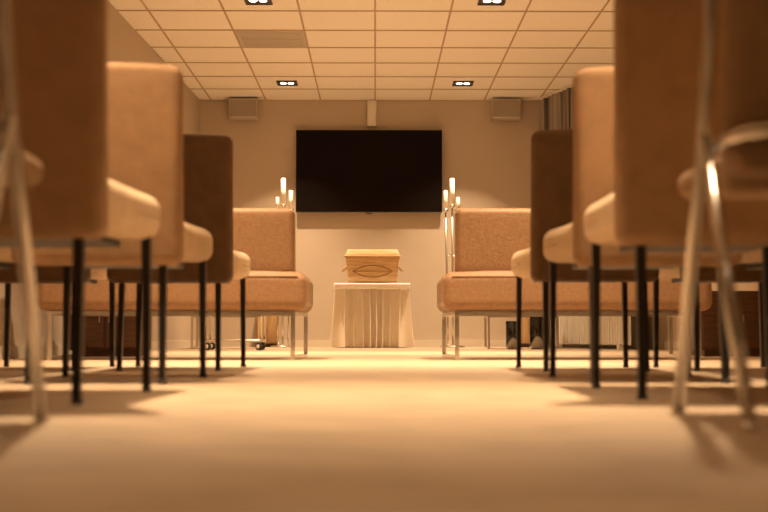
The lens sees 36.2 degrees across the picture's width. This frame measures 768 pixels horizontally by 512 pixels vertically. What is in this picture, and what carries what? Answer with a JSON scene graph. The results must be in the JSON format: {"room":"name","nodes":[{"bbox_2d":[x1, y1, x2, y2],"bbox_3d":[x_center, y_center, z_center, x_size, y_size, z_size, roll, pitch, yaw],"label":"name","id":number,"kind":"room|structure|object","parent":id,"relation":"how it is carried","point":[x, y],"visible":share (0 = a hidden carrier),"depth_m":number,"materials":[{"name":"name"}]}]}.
{"room":"funeral home chapel","nodes":[
{"label":"funeral home chapel","id":0,"kind":"room"},
{"bbox_2d":[0,0,199,345],"bbox_3d":[-2.274,-0.862,5.200,0.100,2.700,15.313,0,-4,2],"label":"wall","id":1,"kind":"structure","parent":0,"point":[124,44],"depth_m":9.49,"materials":[{"name":"paint"}]},
{"bbox_2d":[0,340,198,359],"bbox_3d":[-2.217,0.448,5.115,0.015,0.075,15.310,0,-4,2],"label":"baseboard","id":2,"kind":"structure","parent":1,"relation":"attached to","point":[16,352],"depth_m":7.68,"materials":[{"name":"beige paint"}]},
{"bbox_2d":[108,0,613,99],"bbox_3d":[0.035,-2.261,5.385,5.550,0.104,15.450,0,-4,0],"label":"ceiling","id":3,"kind":"structure","parent":0,"point":[248,87],"depth_m":10.44,"materials":[{"name":"tile"}]},
{"bbox_2d":[244,0,272,4],"bbox_3d":[-0.968,-1.963,9.040,0.208,0.013,0.208,0,-4,0],"label":"recessed light","id":4,"kind":"object","parent":3,"relation":"in","point":[247,2],"visible":1,"depth_m":9.09,"materials":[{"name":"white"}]},
{"bbox_2d":[235,31,306,46],"bbox_3d":[-0.977,-1.887,10.238,0.580,0.010,0.575,0,-4,0],"label":"ceiling vent","id":5,"kind":"object","parent":3,"relation":"attached to","point":[246,38],"depth_m":10.21,"materials":[{"name":"white metal"}]},
{"bbox_2d":[276,80,297,85],"bbox_3d":[-0.991,-1.767,12.034,0.208,0.013,0.208,0,-4,0],"label":"recessed light","id":6,"kind":"object","parent":3,"relation":"in","point":[279,83],"visible":1,"depth_m":12.02,"materials":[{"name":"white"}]},
{"bbox_2d":[117,0,613,100],"bbox_3d":[0.051,-2.211,5.306,5.060,0.006,15.300,0,-4,0],"label":"grid","id":7,"kind":"object","parent":3,"relation":"attached to","point":[530,1],"visible":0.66,"depth_m":10.56,"materials":[{"name":"beige metal"}]},
{"bbox_2d":[452,81,473,85],"bbox_3d":[0.809,-1.766,12.048,0.208,0.013,0.208,0,-4,0],"label":"recessed light","id":8,"kind":"object","parent":3,"relation":"in","point":[455,83],"visible":1,"depth_m":12.03,"materials":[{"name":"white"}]},
{"bbox_2d":[477,0,505,5],"bbox_3d":[0.832,-1.962,9.054,0.208,0.013,0.208,0,-4,0],"label":"recessed light","id":9,"kind":"object","parent":3,"relation":"in","point":[480,2],"visible":1,"depth_m":9.09,"materials":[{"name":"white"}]},
{"bbox_2d":[538,84,636,345],"bbox_3d":[2.031,-0.450,11.707,0.091,2.667,2.118,1,-4,-18],"label":"pleated curtain","id":10,"kind":"object","parent":3,"relation":"hanging from","point":[555,109],"visible":0.09,"depth_m":12.32,"materials":[{"name":"fabric"}]},
{"bbox_2d":[198,100,537,339],"bbox_3d":[-0.098,-0.357,12.911,4.200,2.700,0.120,0,-4,0],"label":"wall","id":11,"kind":"structure","parent":0,"point":[489,162],"depth_m":12.88,"materials":[{"name":"paint"}]},
{"bbox_2d":[228,98,258,120],"bbox_3d":[-1.527,-1.596,12.821,0.320,0.220,0.198,0,-4,0],"label":"wall speaker","id":12,"kind":"object","parent":11,"relation":"attached to","point":[239,109],"visible":1,"depth_m":12.73,"materials":[{"name":"beige plastic"}]},
{"bbox_2d":[199,340,505,346],"bbox_3d":[-0.128,0.948,12.757,3.770,0.075,0.015,0,-4,0],"label":"baseboard","id":13,"kind":"structure","parent":11,"relation":"attached to","point":[298,343],"depth_m":12.75,"materials":[{"name":"beige paint"}]},
{"bbox_2d":[296,130,441,213],"bbox_3d":[-0.163,-0.913,12.830,1.590,0.917,0.112,0,-4,0],"label":"television","id":14,"kind":"object","parent":11,"relation":"attached to","point":[338,171],"visible":1,"depth_m":12.78,"materials":[{"name":"black"}]},
{"bbox_2d":[367,100,375,126],"bbox_3d":[-0.133,-1.561,12.894,0.100,0.290,0.070,0,-4,0],"label":"cable cover","id":15,"kind":"object","parent":11,"relation":"attached to","point":[371,104],"visible":1,"depth_m":12.87,"materials":[{"name":"beige plastic"}]},
{"bbox_2d":[369,115,374,121],"bbox_3d":[-0.133,-1.503,12.862,0.070,0.070,0.014,0,-4,0],"label":"socket","id":16,"kind":"object","parent":15,"relation":"attached to","point":[371,117],"depth_m":12.85,"materials":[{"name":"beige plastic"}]},
{"bbox_2d":[490,99,520,120],"bbox_3d":[1.328,-1.594,12.843,0.320,0.220,0.198,0,-4,0],"label":"wall speaker","id":17,"kind":"object","parent":11,"relation":"attached to","point":[500,109],"visible":1,"depth_m":12.75,"materials":[{"name":"beige plastic"}]},
{"bbox_2d":[0,347,767,511],"bbox_3d":[0.035,0.541,5.201,5.550,0.100,15.450,0,-4,0],"label":"floor","id":18,"kind":"structure","parent":0,"point":[333,429],"depth_m":1.69,"materials":[{"name":"carpet"}]},
{"bbox_2d":[0,247,14,268],"bbox_3d":[-1.428,-0.076,3.744,0.522,0.941,0.697,0,-4,-2],"label":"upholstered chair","id":19,"kind":"object","parent":18,"relation":"on","point":[5,252],"visible":0.06,"depth_m":3.73,"materials":[{"name":"brown fabric"}]},
{"bbox_2d":[0,0,48,420],"bbox_3d":[-0.838,-0.244,1.877,0.528,1.031,0.534,0,-4,0],"label":"armchair","id":20,"kind":"object","parent":18,"relation":"on","point":[19,170],"visible":1,"depth_m":1.90,"materials":[{"name":"silver metal"}]},
{"bbox_2d":[0,262,114,366],"bbox_3d":[-1.438,0.005,4.971,0.522,0.941,0.697,0,-4,-2],"label":"upholstered chair","id":21,"kind":"object","parent":18,"relation":"on","point":[45,274],"visible":0.24,"depth_m":5.12,"materials":[{"name":"brown fabric"}]},
{"bbox_2d":[0,0,159,404],"bbox_3d":[-0.841,-0.141,2.750,0.522,0.941,0.697,0,-4,0],"label":"upholstered chair","id":22,"kind":"object","parent":18,"relation":"on","point":[60,46],"visible":0.98,"depth_m":2.45,"materials":[{"name":"beige fabric"}]},
{"bbox_2d":[70,316,151,356],"bbox_3d":[-1.779,0.441,7.657,0.460,0.420,0.394,0,-4,0],"label":"base cabinet","id":23,"kind":"object","parent":18,"relation":"on","point":[96,328],"visible":0.3,"depth_m":7.48,"materials":[{"name":"brown wood"}]},
{"bbox_2d":[12,62,212,383],"bbox_3d":[-0.849,-0.076,3.738,0.522,0.941,0.697,0,-4,0],"label":"upholstered chair","id":24,"kind":"object","parent":18,"relation":"on","point":[145,101],"visible":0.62,"depth_m":3.44,"materials":[{"name":"beige fabric"}]},
{"bbox_2d":[37,208,312,359],"bbox_3d":[-1.181,0.175,6.864,1.502,0.846,0.741,0,-4,0],"label":"upholstered bench","id":25,"kind":"object","parent":18,"relation":"on","point":[267,236],"visible":0.52,"depth_m":6.51,"materials":[{"name":"beige fabric"}]},
{"bbox_2d":[37,271,312,312],"bbox_3d":[-1.181,0.213,6.862,1.502,0.227,0.740,0,-4,0],"label":"seat cushion","id":26,"kind":"object","parent":25,"relation":"on","point":[266,291],"depth_m":6.50,"materials":[{"name":"beige fabric"}]},
{"bbox_2d":[107,134,249,370],"bbox_3d":[-0.858,0.004,4.965,0.522,0.941,0.697,0,-4,0],"label":"upholstered chair","id":27,"kind":"object","parent":18,"relation":"on","point":[207,158],"visible":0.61,"depth_m":4.66,"materials":[{"name":"brown fabric"}]},
{"bbox_2d":[190,316,264,347],"bbox_3d":[-1.508,0.711,11.417,0.720,0.367,0.400,0,-4,0],"label":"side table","id":28,"kind":"object","parent":18,"relation":"on","point":[196,317],"visible":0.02,"depth_m":11.24,"materials":[{"name":"silver metal"}]},
{"bbox_2d":[206,316,266,349],"bbox_3d":[-1.299,0.627,10.271,0.523,0.391,0.343,0,-4,0],"label":"trolley","id":29,"kind":"object","parent":18,"relation":"on","point":[260,345],"visible":0.73,"depth_m":10.12,"materials":[{"name":"silver metal"}]},
{"bbox_2d":[257,316,279,346],"bbox_3d":[-1.236,0.673,12.577,0.220,0.600,0.234,0,-4,0],"label":"wooden pedestal","id":30,"kind":"object","parent":18,"relation":"on","point":[271,321],"visible":0.28,"depth_m":12.48,"materials":[{"name":"brown wood"}]},
{"bbox_2d":[270,177,293,347],"bbox_3d":[-1.043,0.064,12.164,0.260,1.762,0.260,0,-4,0],"label":"candle stand","id":31,"kind":"object","parent":18,"relation":"on","point":[283,180],"visible":0.52,"depth_m":12.15,"materials":[{"name":"silver metal"}]},
{"bbox_2d":[276,197,278,207],"bbox_3d":[-1.108,-0.548,12.224,0.036,0.128,0.036,0,-4,0],"label":"candle","id":32,"kind":"object","parent":31,"relation":"on","point":[277,198],"depth_m":12.21,"materials":[{"name":"beige wax"}]},
{"bbox_2d":[281,178,285,204],"bbox_3d":[-1.043,-0.666,12.182,0.052,0.278,0.052,0,-4,0],"label":"candle","id":33,"kind":"object","parent":31,"relation":"on","point":[283,181],"depth_m":12.16,"materials":[{"name":"beige wax"}]},
{"bbox_2d":[289,190,292,208],"bbox_3d":[-0.968,-0.583,12.227,0.044,0.198,0.044,0,-4,0],"label":"candle","id":34,"kind":"object","parent":31,"relation":"on","point":[290,191],"depth_m":12.21,"materials":[{"name":"beige wax"}]},
{"bbox_2d":[329,283,414,347],"bbox_3d":[-0.123,0.617,12.135,0.877,0.655,0.602,0,-4,0],"label":"table","id":35,"kind":"object","parent":18,"relation":"on","point":[364,314],"visible":1,"depth_m":11.92,"materials":[{"name":"white fabric"}]},
{"bbox_2d":[341,250,403,282],"bbox_3d":[-0.118,0.115,12.138,0.642,0.345,0.365,0,-4,0],"label":"wooden casket","id":36,"kind":"object","parent":35,"relation":"on","point":[362,266],"visible":0.94,"depth_m":11.98,"materials":[{"name":"brown wood"}]},
{"bbox_2d":[440,178,464,347],"bbox_3d":[0.707,0.065,12.178,0.260,1.762,0.260,0,-4,0],"label":"candle stand","id":37,"kind":"object","parent":18,"relation":"on","point":[452,180],"visible":0.73,"depth_m":12.17,"materials":[{"name":"silver metal"}]},
{"bbox_2d":[444,190,447,208],"bbox_3d":[0.642,-0.583,12.239,0.044,0.198,0.044,0,-4,0],"label":"candle","id":38,"kind":"object","parent":37,"relation":"on","point":[445,191],"depth_m":12.22,"materials":[{"name":"beige wax"}]},
{"bbox_2d":[450,178,454,204],"bbox_3d":[0.707,-0.666,12.195,0.052,0.278,0.052,0,-4,0],"label":"candle","id":39,"kind":"object","parent":37,"relation":"on","point":[452,181],"depth_m":12.18,"materials":[{"name":"beige wax"}]},
{"bbox_2d":[456,197,459,209],"bbox_3d":[0.772,-0.543,12.238,0.040,0.138,0.040,0,-4,0],"label":"candle","id":40,"kind":"object","parent":37,"relation":"on","point":[458,198],"depth_m":12.22,"materials":[{"name":"beige wax"}]},
{"bbox_2d":[506,321,515,348],"bbox_3d":[1.196,0.733,10.885,0.140,0.260,0.140,0,-4,0],"label":"vase","id":41,"kind":"object","parent":18,"relation":"on","point":[510,325],"visible":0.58,"depth_m":10.82,"materials":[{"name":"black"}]},
{"bbox_2d":[484,316,558,347],"bbox_3d":[1.332,0.713,11.438,0.720,0.367,0.400,0,-4,0],"label":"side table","id":42,"kind":"object","parent":18,"relation":"on","point":[486,318],"visible":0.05,"depth_m":11.27,"materials":[{"name":"silver metal"}]},
{"bbox_2d":[521,317,529,346],"bbox_3d":[1.525,0.663,12.428,0.240,0.600,0.254,0,-4,0],"label":"wooden pedestal","id":43,"kind":"object","parent":18,"relation":"on","point":[525,325],"visible":0.12,"depth_m":12.32,"materials":[{"name":"brown wood"}]},
{"bbox_2d":[529,317,542,348],"bbox_3d":[1.417,0.710,10.838,0.150,0.300,0.150,0,-4,0],"label":"vase","id":44,"kind":"object","parent":18,"relation":"on","point":[536,323],"visible":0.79,"depth_m":10.77,"materials":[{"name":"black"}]},
{"bbox_2d":[437,208,711,359],"bbox_3d":[1.076,0.176,6.881,1.502,0.846,0.741,0,-4,0],"label":"upholstered bench","id":45,"kind":"object","parent":18,"relation":"on","point":[482,282],"visible":0.55,"depth_m":6.53,"materials":[{"name":"beige fabric"}]},
{"bbox_2d":[437,271,711,312],"bbox_3d":[1.076,0.214,6.879,1.502,0.227,0.740,0,-4,0],"label":"seat cushion","id":46,"kind":"object","parent":45,"relation":"on","point":[457,291],"depth_m":6.51,"materials":[{"name":"beige fabric"}]},
{"bbox_2d":[511,129,659,371],"bbox_3d":[0.823,-0.003,4.858,0.522,0.941,0.697,0,-4,0],"label":"upholstered chair","id":47,"kind":"object","parent":18,"relation":"on","point":[551,208],"visible":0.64,"depth_m":4.55,"materials":[{"name":"brown fabric"}]},
{"bbox_2d":[559,316,630,349],"bbox_3d":[1.940,0.667,11.178,0.055,0.430,1.520,1,-4,-19],"label":"radiator","id":48,"kind":"object","parent":18,"relation":"on","point":[572,329],"visible":0.44,"depth_m":11.14,"materials":[{"name":"metal"}]},
{"bbox_2d":[543,66,741,383],"bbox_3d":[0.816,-0.073,3.781,0.522,0.941,0.697,0,-4,0],"label":"upholstered chair","id":49,"kind":"object","parent":18,"relation":"on","point":[593,88],"visible":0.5,"depth_m":3.48,"materials":[{"name":"beige fabric"}]},
{"bbox_2d":[584,0,767,399],"bbox_3d":[0.794,-0.129,2.932,0.522,0.941,0.697,0,-4,4],"label":"upholstered chair","id":50,"kind":"object","parent":18,"relation":"on","point":[658,44],"visible":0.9,"depth_m":2.64,"materials":[{"name":"beige fabric"}]},
{"bbox_2d":[653,264,764,371],"bbox_3d":[1.422,-0.001,4.883,0.522,0.941,0.697,0,-4,1],"label":"upholstered chair","id":51,"kind":"object","parent":18,"relation":"on","point":[704,274],"visible":0.2,"depth_m":4.62,"materials":[{"name":"brown fabric"}]},
{"bbox_2d":[671,0,767,431],"bbox_3d":[0.809,-0.230,2.089,0.528,1.031,0.534,0,-4,0],"label":"armchair","id":52,"kind":"object","parent":18,"relation":"on","point":[740,172],"visible":1,"depth_m":1.99,"materials":[{"name":"silver metal"}]},
{"bbox_2d":[691,291,759,355],"bbox_3d":[2.261,0.443,7.688,0.460,0.420,0.394,0,-4,0],"label":"base cabinet","id":53,"kind":"object","parent":18,"relation":"on","point":[748,302],"visible":0.38,"depth_m":7.51,"materials":[{"name":"brown wood"}]},
{"bbox_2d":[728,248,761,375],"bbox_3d":[1.416,-0.072,3.805,0.522,0.941,0.697,0,-4,1],"label":"upholstered chair","id":54,"kind":"object","parent":18,"relation":"on","point":[753,259],"visible":0.12,"depth_m":3.84,"materials":[{"name":"brown fabric"}]},
{"bbox_2d":[563,316,665,349],"bbox_3d":[2.197,-0.431,11.787,0.100,2.700,2.329,1,-4,-19],"label":"wall","id":55,"kind":"structure","parent":0,"point":[662,320],"depth_m":10.81,"materials":[{"name":"paint"}]},
{"bbox_2d":[665,282,757,341],"bbox_3d":[2.639,-0.931,4.140,0.100,2.700,13.100,0,-4,0],"label":"wall","id":56,"kind":"structure","parent":0,"point":[753,286],"depth_m":9.13,"materials":[{"name":"paint"}]},
{"bbox_2d":[664,341,677,349],"bbox_3d":[2.581,0.378,4.054,0.015,0.075,13.100,0,-4,0],"label":"baseboard","id":57,"kind":"structure","parent":56,"relation":"attached to","point":[666,343],"depth_m":10.44,"materials":[{"name":"beige paint"}]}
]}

